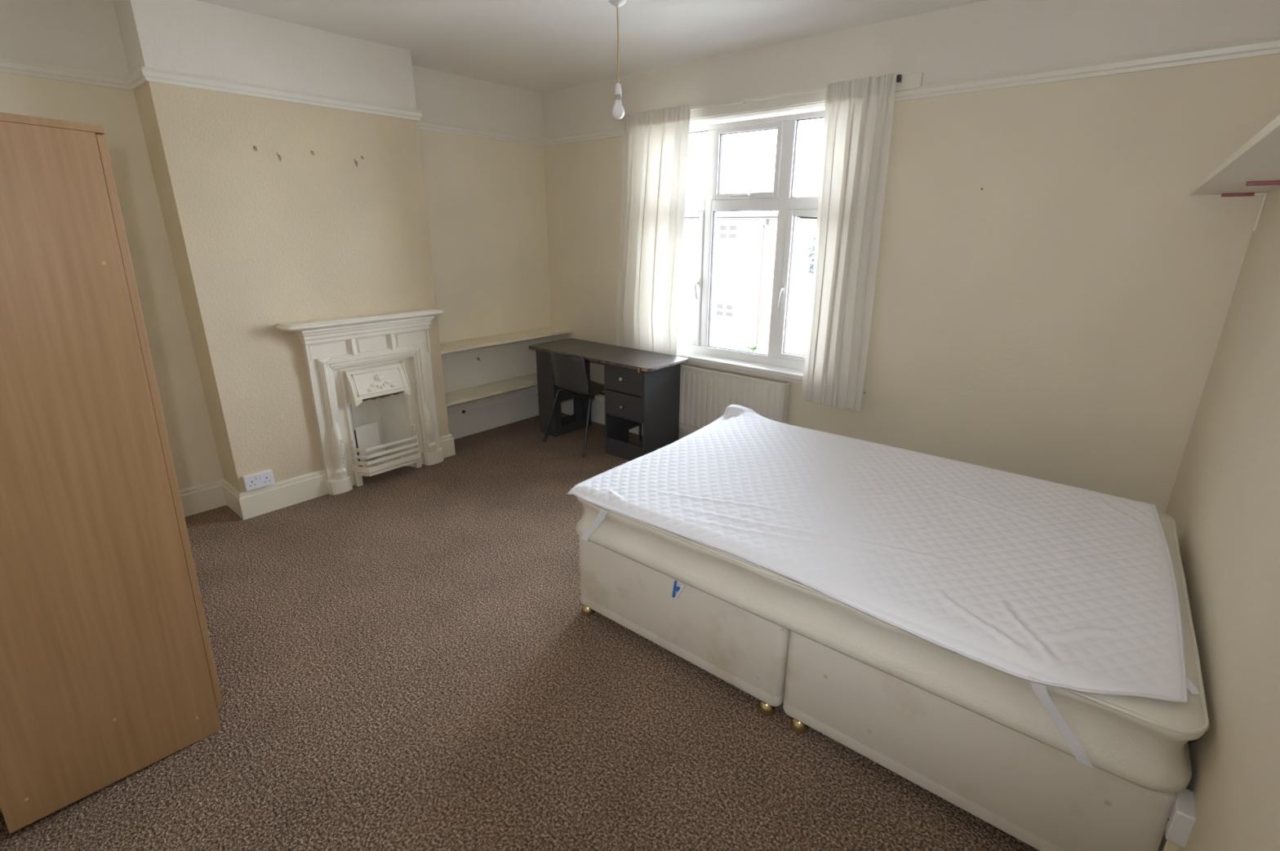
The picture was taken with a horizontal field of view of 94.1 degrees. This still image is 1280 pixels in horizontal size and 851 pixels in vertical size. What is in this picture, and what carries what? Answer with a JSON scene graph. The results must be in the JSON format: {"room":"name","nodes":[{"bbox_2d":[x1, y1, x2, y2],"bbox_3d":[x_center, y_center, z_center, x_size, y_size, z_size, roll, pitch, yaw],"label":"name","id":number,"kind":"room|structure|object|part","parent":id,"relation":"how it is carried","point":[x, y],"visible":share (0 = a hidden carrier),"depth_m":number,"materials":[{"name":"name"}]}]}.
{"room":"bedroom","nodes":[
{"label":"bedroom","id":0,"kind":"room"},
{"bbox_2d":[0,0,551,490],"bbox_3d":[-1.982,-0.994,3.904,0.200,2.600,4.060,15,23,38],"label":"wall","id":1,"kind":"structure","parent":0,"point":[486,198],"depth_m":4.11,"materials":[{"name":"beige paint"}]},
{"bbox_2d":[178,469,328,519],"bbox_3d":[-2.588,0.506,3.242,0.316,0.160,1.610,15,23,38],"label":"baseboard","id":2,"kind":"structure","parent":1,"relation":"attached to","point":[205,497],"depth_m":3.50,"materials":[{"name":"beige paint"}]},
{"bbox_2d":[0,57,624,146],"bbox_3d":[-1.620,-1.736,3.128,1.000,0.055,3.760,15,23,38],"label":"trim","id":3,"kind":"structure","parent":1,"relation":"attached to","point":[141,76],"depth_m":3.04,"materials":[{"name":"paint"}]},
{"bbox_2d":[445,373,537,406],"bbox_3d":[-1.095,-0.321,4.837,0.275,0.022,1.272,15,23,38],"label":"shelf","id":4,"kind":"object","parent":1,"relation":"attached to","point":[468,394],"visible":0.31,"depth_m":4.69,"materials":[{"name":"beige paint"}]},
{"bbox_2d":[440,326,572,354],"bbox_3d":[-1.094,-0.686,4.717,0.275,0.023,1.272,15,23,38],"label":"shelf","id":5,"kind":"object","parent":1,"relation":"attached to","point":[491,340],"visible":0.76,"depth_m":4.65,"materials":[{"name":"beige paint"}]},
{"bbox_2d":[112,0,449,492],"bbox_3d":[-1.933,-0.892,3.596,0.296,2.600,1.342,15,23,38],"label":"wall","id":6,"kind":"structure","parent":0,"point":[259,242],"depth_m":3.26,"materials":[{"name":"beige paint"}]},
{"bbox_2d":[241,469,274,491],"bbox_3d":[-2.187,0.314,3.417,0.038,0.086,0.146,15,23,38],"label":"socket","id":7,"kind":"object","parent":6,"relation":"attached to","point":[255,481],"visible":1,"depth_m":3.40,"materials":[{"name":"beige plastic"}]},
{"bbox_2d":[439,434,455,458],"bbox_3d":[-1.530,0.124,4.418,0.316,0.160,0.146,15,23,38],"label":"baseboard","id":8,"kind":"structure","parent":6,"relation":"attached to","point":[446,442],"depth_m":4.33,"materials":[{"name":"beige paint"}]},
{"bbox_2d":[0,413,1039,850],"bbox_3d":[-0.301,0.857,2.784,5.100,0.200,4.360,15,23,38],"label":"floor","id":9,"kind":"structure","parent":0,"point":[406,659],"depth_m":2.02,"materials":[{"name":"brown carpet"}]},
{"bbox_2d":[0,112,223,834],"bbox_3d":[-1.833,0.098,1.801,0.832,1.843,0.582,15,23,38],"label":"wardrobe","id":10,"kind":"object","parent":9,"relation":"on","point":[108,670],"visible":1,"depth_m":1.59,"materials":[{"name":"brown wood"}]},
{"bbox_3d":[-1.808,-0.768,1.543,0.830,0.018,0.514,15,21,38],"label":"panel","id":11,"kind":"part","parent":10,"relation":"part of","materials":[{"name":"brown wood"}]},
{"bbox_3d":[-1.514,0.060,1.845,0.413,1.716,0.018,15,21,38],"label":"door","id":12,"kind":"part","parent":10,"relation":"part of","materials":[{"name":"brown wood"}]},
{"bbox_2d":[275,307,444,495],"bbox_3d":[-1.733,-0.179,3.872,0.316,1.074,1.001,15,23,38],"label":"fireplace","id":13,"kind":"object","parent":9,"relation":"on","point":[370,376],"visible":1,"depth_m":3.79,"materials":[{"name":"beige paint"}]},
{"bbox_3d":[-1.856,-0.446,3.542,0.007,0.083,0.205,15,23,38],"label":"frieze panel","id":14,"kind":"part","parent":13,"relation":"part of","materials":[{"name":"beige paint"}]},
{"bbox_3d":[-1.818,0.192,3.798,0.032,0.216,0.031,15,23,38],"label":"grate post","id":15,"kind":"part","parent":13,"relation":"part of","materials":[{"name":"white metal"}]},
{"bbox_2d":[275,307,443,332],"bbox_3d":[-1.670,-0.653,3.661,0.133,0.040,1.001,15,23,38],"label":"mantel shelf","id":16,"kind":"object","parent":13,"relation":"attached to","point":[402,317],"depth_m":3.59,"materials":[{"name":"beige paint"}]},
{"bbox_3d":[-1.673,-0.599,3.700,0.100,0.092,0.836,15,23,38],"label":"cornice","id":17,"kind":"part","parent":13,"relation":"part of","materials":[{"name":"beige paint"}]},
{"bbox_3d":[-1.681,-0.509,3.736,0.007,0.083,0.172,15,23,38],"label":"frieze panel","id":18,"kind":"part","parent":13,"relation":"part of","materials":[{"name":"beige paint"}]},
{"bbox_3d":[-1.677,-0.111,3.862,0.040,0.753,0.678,15,23,38],"label":"architrave","id":19,"kind":"part","parent":13,"relation":"part of","materials":[{"name":"beige paint"}]},
{"bbox_3d":[-1.707,-0.040,3.912,0.010,0.785,0.562,15,23,38],"label":"register plate","id":20,"kind":"part","parent":13,"relation":"part of","materials":[{"name":"beige paint"}]},
{"bbox_2d":[343,361,411,407],"bbox_3d":[-1.668,-0.271,3.802,0.103,0.217,0.372,15,23,38],"label":"hood","id":21,"kind":"object","parent":13,"relation":"attached to","point":[371,381],"depth_m":3.76,"materials":[{"name":"beige paint"}]},
{"bbox_3d":[-1.506,-0.572,3.930,0.007,0.083,0.205,15,23,38],"label":"frieze panel","id":22,"kind":"part","parent":13,"relation":"part of","materials":[{"name":"beige paint"}]},
{"bbox_3d":[-1.546,0.093,4.100,0.032,0.216,0.031,15,23,38],"label":"grate post","id":23,"kind":"part","parent":13,"relation":"part of","materials":[{"name":"white metal"}]},
{"bbox_2d":[542,349,604,457],"bbox_3d":[-0.431,-0.223,4.552,0.496,0.744,0.464,17,25,41],"label":"chair","id":24,"kind":"object","parent":9,"relation":"on","point":[569,371],"visible":0.88,"depth_m":4.35,"materials":[{"name":"grey plastic"}]},
{"bbox_3d":[-0.670,-0.084,4.643,0.187,0.410,0.025,-7,19,-20],"label":"leg","id":25,"kind":"part","parent":24,"relation":"part of","materials":[{"name":"grey metal"}]},
{"bbox_3d":[-0.467,-0.146,4.828,0.026,0.415,0.171,8,20,23],"label":"leg","id":26,"kind":"part","parent":24,"relation":"part of","materials":[{"name":"grey metal"}]},
{"bbox_3d":[-0.381,0.005,4.378,0.025,0.410,0.188,6,19,18],"label":"leg","id":27,"kind":"part","parent":24,"relation":"part of","materials":[{"name":"grey metal"}]},
{"bbox_2d":[528,338,688,461],"bbox_3d":[-0.264,-0.208,4.546,1.240,0.720,0.471,15,23,38],"label":"desk","id":28,"kind":"object","parent":9,"relation":"on","point":[642,387],"visible":0.9,"depth_m":4.29,"materials":[{"name":"laminate"}]},
{"bbox_3d":[-0.742,-0.260,4.733,0.195,0.698,0.016,15,23,38],"label":"panel","id":29,"kind":"part","parent":28,"relation":"part of","materials":[{"name":"black wood"}]},
{"bbox_3d":[-0.016,-0.173,4.301,0.343,0.174,0.304,15,23,38],"label":"drawer","id":30,"kind":"part","parent":28,"relation":"part of","materials":[{"name":"black wood"}]},
{"bbox_3d":[-0.015,-0.356,4.241,0.343,0.192,0.304,15,23,38],"label":"drawer","id":31,"kind":"part","parent":28,"relation":"part of","materials":[{"name":"black wood"}]},
{"bbox_2d":[578,535,1177,850],"bbox_3d":[0.896,0.669,2.437,1.902,0.384,1.360,15,23,38],"label":"base","id":32,"kind":"object","parent":9,"relation":"on","point":[1032,791],"visible":0.33,"depth_m":1.74,"materials":[{"name":"beige fabric"}]},
{"bbox_2d":[671,580,685,599],"bbox_3d":[0.139,0.599,2.154,0.053,0.071,0.012,15,23,38],"label":"tag","id":33,"kind":"object","parent":32,"relation":"attached to","point":[677,588],"visible":1,"depth_m":2.15,"materials":[{"name":"blue plastic"}]},
{"bbox_3d":[0.125,0.594,2.166,0.015,0.070,0.011,15,23,38],"label":"blue arm","id":34,"kind":"part","parent":33,"relation":"part of","materials":[{"name":"blue plastic"}]},
{"bbox_3d":[0.144,0.601,2.150,0.040,0.069,0.012,15,23,38],"label":"clear arm","id":35,"kind":"part","parent":33,"relation":"part of","materials":[{"name":"white plastic"}]},
{"bbox_2d":[576,496,1209,792],"bbox_3d":[0.890,0.392,2.349,1.944,0.196,1.390,15,23,38],"label":"mattress","id":36,"kind":"object","parent":32,"relation":"on","point":[1142,742],"visible":0.39,"depth_m":1.61,"materials":[{"name":"beige fabric"}]},
{"bbox_2d":[567,404,1200,768],"bbox_3d":[0.841,0.353,2.367,2.023,0.244,1.416,15,23,38],"label":"protector","id":37,"kind":"object","parent":36,"relation":"on","point":[1041,583],"visible":1,"depth_m":1.99,"materials":[{"name":"white fabric"}]},
{"bbox_2d":[196,0,985,93],"bbox_3d":[-0.282,-1.805,1.916,5.100,0.200,4.380,15,23,38],"label":"ceiling","id":38,"kind":"structure","parent":0,"point":[536,46],"depth_m":3.14,"materials":[{"name":"paint"}]},
{"bbox_2d":[608,0,626,119],"bbox_3d":[-0.105,-1.737,2.836,0.084,0.503,0.084,15,23,38],"label":"pendant lamp","id":39,"kind":"object","parent":38,"relation":"hanging from","point":[618,111],"visible":1,"depth_m":2.86,"materials":[{"name":"white plastic"}]},
{"bbox_3d":[-0.106,-1.539,2.901,0.062,0.085,0.062,15,23,38],"label":"bulb","id":40,"kind":"part","parent":39,"relation":"part of","materials":[{"name":"white glass"}]},
{"bbox_2d":[541,0,1279,513],"bbox_3d":[0.927,-0.972,3.879,4.260,2.600,0.323,15,23,38],"label":"wall","id":41,"kind":"structure","parent":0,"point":[1061,319],"depth_m":2.87,"materials":[{"name":"beige paint"}]},
{"bbox_2d":[447,388,693,439],"bbox_3d":[0.413,0.330,3.691,4.250,0.240,1.274,15,23,38],"label":"baseboard","id":42,"kind":"structure","parent":41,"relation":"attached to","point":[477,418],"depth_m":5.00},
{"bbox_2d":[679,364,790,431],"bbox_3d":[0.638,-0.042,4.165,0.901,0.652,0.086,15,23,38],"label":"radiator","id":43,"kind":"object","parent":41,"relation":"attached to","point":[705,394],"visible":0.57,"depth_m":4.12,"materials":[{"name":"white metal"}]},
{"bbox_2d":[685,365,784,383],"bbox_3d":[0.630,-0.348,4.092,0.838,0.006,0.050,15,23,38],"label":"grille","id":44,"kind":"object","parent":43,"relation":"attached to","point":[701,371],"depth_m":4.07,"materials":[{"name":"grey metal"}]},
{"bbox_2d":[676,110,824,384],"bbox_3d":[0.663,-1.154,3.948,1.660,1.590,0.210,15,23,38],"label":"window","id":45,"kind":"structure","parent":41,"relation":"attached to","point":[780,365],"depth_m":3.92,"materials":[{"name":"white plastic"}]},
{"bbox_3d":[0.292,-1.078,4.388,0.424,0.935,0.062,15,23,38],"label":"sash","id":46,"kind":"part","parent":45,"relation":"part of","materials":[{"name":"white plastic"}]},
{"bbox_3d":[0.406,-0.973,4.242,0.032,0.141,0.051,15,23,38],"label":"handle","id":47,"kind":"part","parent":45,"relation":"part of","materials":[{"name":"white plastic"}]},
{"bbox_3d":[0.642,-0.435,4.163,1.660,0.031,0.155,15,23,38],"label":"sill","id":48,"kind":"part","parent":45,"relation":"part of","materials":[{"name":"white paint"}]},
{"bbox_3d":[0.659,-1.484,3.848,0.150,0.020,0.051,15,23,38],"label":"handle","id":49,"kind":"part","parent":45,"relation":"part of","materials":[{"name":"white plastic"}]},
{"bbox_3d":[0.692,-1.689,3.830,0.495,0.437,0.062,15,23,38],"label":"sash","id":50,"kind":"part","parent":45,"relation":"part of","materials":[{"name":"white plastic"}]},
{"bbox_3d":[0.907,-0.837,3.836,0.053,0.140,0.026,-15,24,-38],"label":"handle","id":51,"kind":"part","parent":45,"relation":"part of","materials":[{"name":"white plastic"}]},
{"bbox_3d":[1.095,-0.860,3.737,0.424,0.935,0.062,15,23,38],"label":"sash","id":52,"kind":"part","parent":45,"relation":"part of","materials":[{"name":"white plastic"}]},
{"bbox_2d":[690,74,902,110],"bbox_3d":[0.618,-1.947,3.591,1.860,0.038,0.038,15,23,38],"label":"curtain rod","id":53,"kind":"object","parent":41,"relation":"attached to","point":[899,77],"visible":0.37,"depth_m":3.48,"materials":[{"name":"paint"}]},
{"bbox_2d":[616,103,690,355],"bbox_3d":[0.054,-1.271,4.247,0.690,1.754,0.083,16,24,40],"label":"curtain","id":54,"kind":"object","parent":53,"relation":"hanging from","point":[654,149],"visible":0.89,"depth_m":4.18,"materials":[{"name":"white fabric"}]},
{"bbox_3d":[0.612,-1.950,3.589,1.835,0.012,0.012,15,23,38],"label":"rod","id":55,"kind":"part","parent":53,"relation":"part of","materials":[{"name":"paint"}]},
{"bbox_2d":[800,72,897,412],"bbox_3d":[1.147,-0.957,3.356,0.396,1.775,0.081,15,23,38],"label":"curtain","id":56,"kind":"object","parent":53,"relation":"hanging from","point":[858,122],"visible":1,"depth_m":3.32,"materials":[{"name":"white fabric"}]},
{"bbox_2d":[1164,188,1279,850],"bbox_3d":[1.441,-0.062,1.125,0.200,2.600,4.069,14,23,36],"label":"wall","id":57,"kind":"structure","parent":0,"point":[1224,505],"depth_m":1.48,"materials":[{"name":"beige paint"}]},
{"bbox_2d":[1157,832,1165,850],"bbox_3d":[1.252,1.112,1.455,0.020,0.160,3.742,14,23,36],"label":"baseboard","id":58,"kind":"structure","parent":57,"relation":"attached to","point":[1163,837],"depth_m":1.47,"materials":[{"name":"beige paint"}]},
{"bbox_2d":[1160,838,1180,850],"bbox_3d":[1.228,1.063,1.406,0.026,0.284,0.028,15,23,38],"label":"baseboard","id":59,"kind":"structure","parent":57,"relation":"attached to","point":[1167,846],"depth_m":1.37,"materials":[{"name":"beige paint"}]},
{"bbox_2d":[1164,788,1195,848],"bbox_3d":[1.225,0.885,1.351,0.038,0.087,0.090,15,23,38],"label":"wall socket","id":60,"kind":"object","parent":57,"relation":"attached to","point":[1181,820],"visible":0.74,"depth_m":1.32,"materials":[{"name":"white plastic"}]},
{"bbox_2d":[1189,114,1279,231],"bbox_3d":[1.670,-0.607,1.599,0.224,0.158,2.226,14,23,36],"label":"wall shelf","id":61,"kind":"object","parent":57,"relation":"attached to","point":[1254,169],"visible":1,"depth_m":1.50,"materials":[{"name":"white wood"}]},
{"label":"outside","id":62,"kind":"structure","parent":0,"visible":0},
{"bbox_3d":[8.603,-3.099,24.186,50.000,0.200,39.400,15,23,38],"label":"ground","id":63,"kind":"structure","parent":62,"visible":0},
{"bbox_2d":[676,213,817,355],"bbox_3d":[2.947,-5.546,23.290,9.900,4.960,6.300,15,23,38],"label":"house","id":64,"kind":"structure","parent":63,"relation":"on","point":[745,243],"depth_m":19.13,"materials":[{"name":"brick"}]},
{"bbox_3d":[2.672,-3.765,19.988,0.270,0.160,0.005,15,23,38],"label":"pane","id":65,"kind":"part","parent":64,"relation":"part of","materials":[{"name":"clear glass"}]},
{"bbox_3d":[2.673,-3.983,19.916,0.270,0.160,0.005,15,23,38],"label":"pane","id":66,"kind":"part","parent":64,"relation":"part of","materials":[{"name":"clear glass"}]},
{"bbox_3d":[2.670,-6.350,19.149,0.275,0.165,0.005,15,23,38],"label":"pane","id":67,"kind":"part","parent":64,"relation":"part of","materials":[{"name":"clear glass"}]},
{"bbox_3d":[2.669,-6.127,19.222,0.275,0.165,0.005,15,23,38],"label":"pane","id":68,"kind":"part","parent":64,"relation":"part of","materials":[{"name":"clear glass"}]},
{"bbox_3d":[2.953,-3.689,19.760,0.270,0.160,0.005,15,23,38],"label":"pane","id":69,"kind":"part","parent":64,"relation":"part of","materials":[{"name":"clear glass"}]},
{"bbox_3d":[2.954,-3.907,19.688,0.270,0.160,0.005,15,23,38],"label":"pane","id":70,"kind":"part","parent":64,"relation":"part of","materials":[{"name":"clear glass"}]},
{"bbox_3d":[2.954,-6.049,18.991,0.275,0.165,0.005,15,23,38],"label":"pane","id":71,"kind":"part","parent":64,"relation":"part of","materials":[{"name":"clear glass"}]},
{"bbox_3d":[2.955,-6.272,18.918,0.275,0.165,0.005,15,23,38],"label":"pane","id":72,"kind":"part","parent":64,"relation":"part of","materials":[{"name":"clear glass"}]},
{"bbox_2d":[742,343,766,354],"bbox_3d":[3.455,-1.917,18.277,0.922,1.211,0.902,15,23,38],"label":"shrub","id":73,"kind":"object","parent":63,"relation":"on","point":[753,347],"visible":0.16,"depth_m":18.10,"materials":[{"name":"green plant"}]},
{"bbox_2d":[803,235,815,277],"bbox_3d":[5.123,-3.286,17.107,1.113,4.556,1.006,15,23,38],"label":"tree","id":74,"kind":"object","parent":63,"relation":"on","point":[812,245],"visible":0.21,"depth_m":16.69,"materials":[{"name":"green plant"}]}
]}

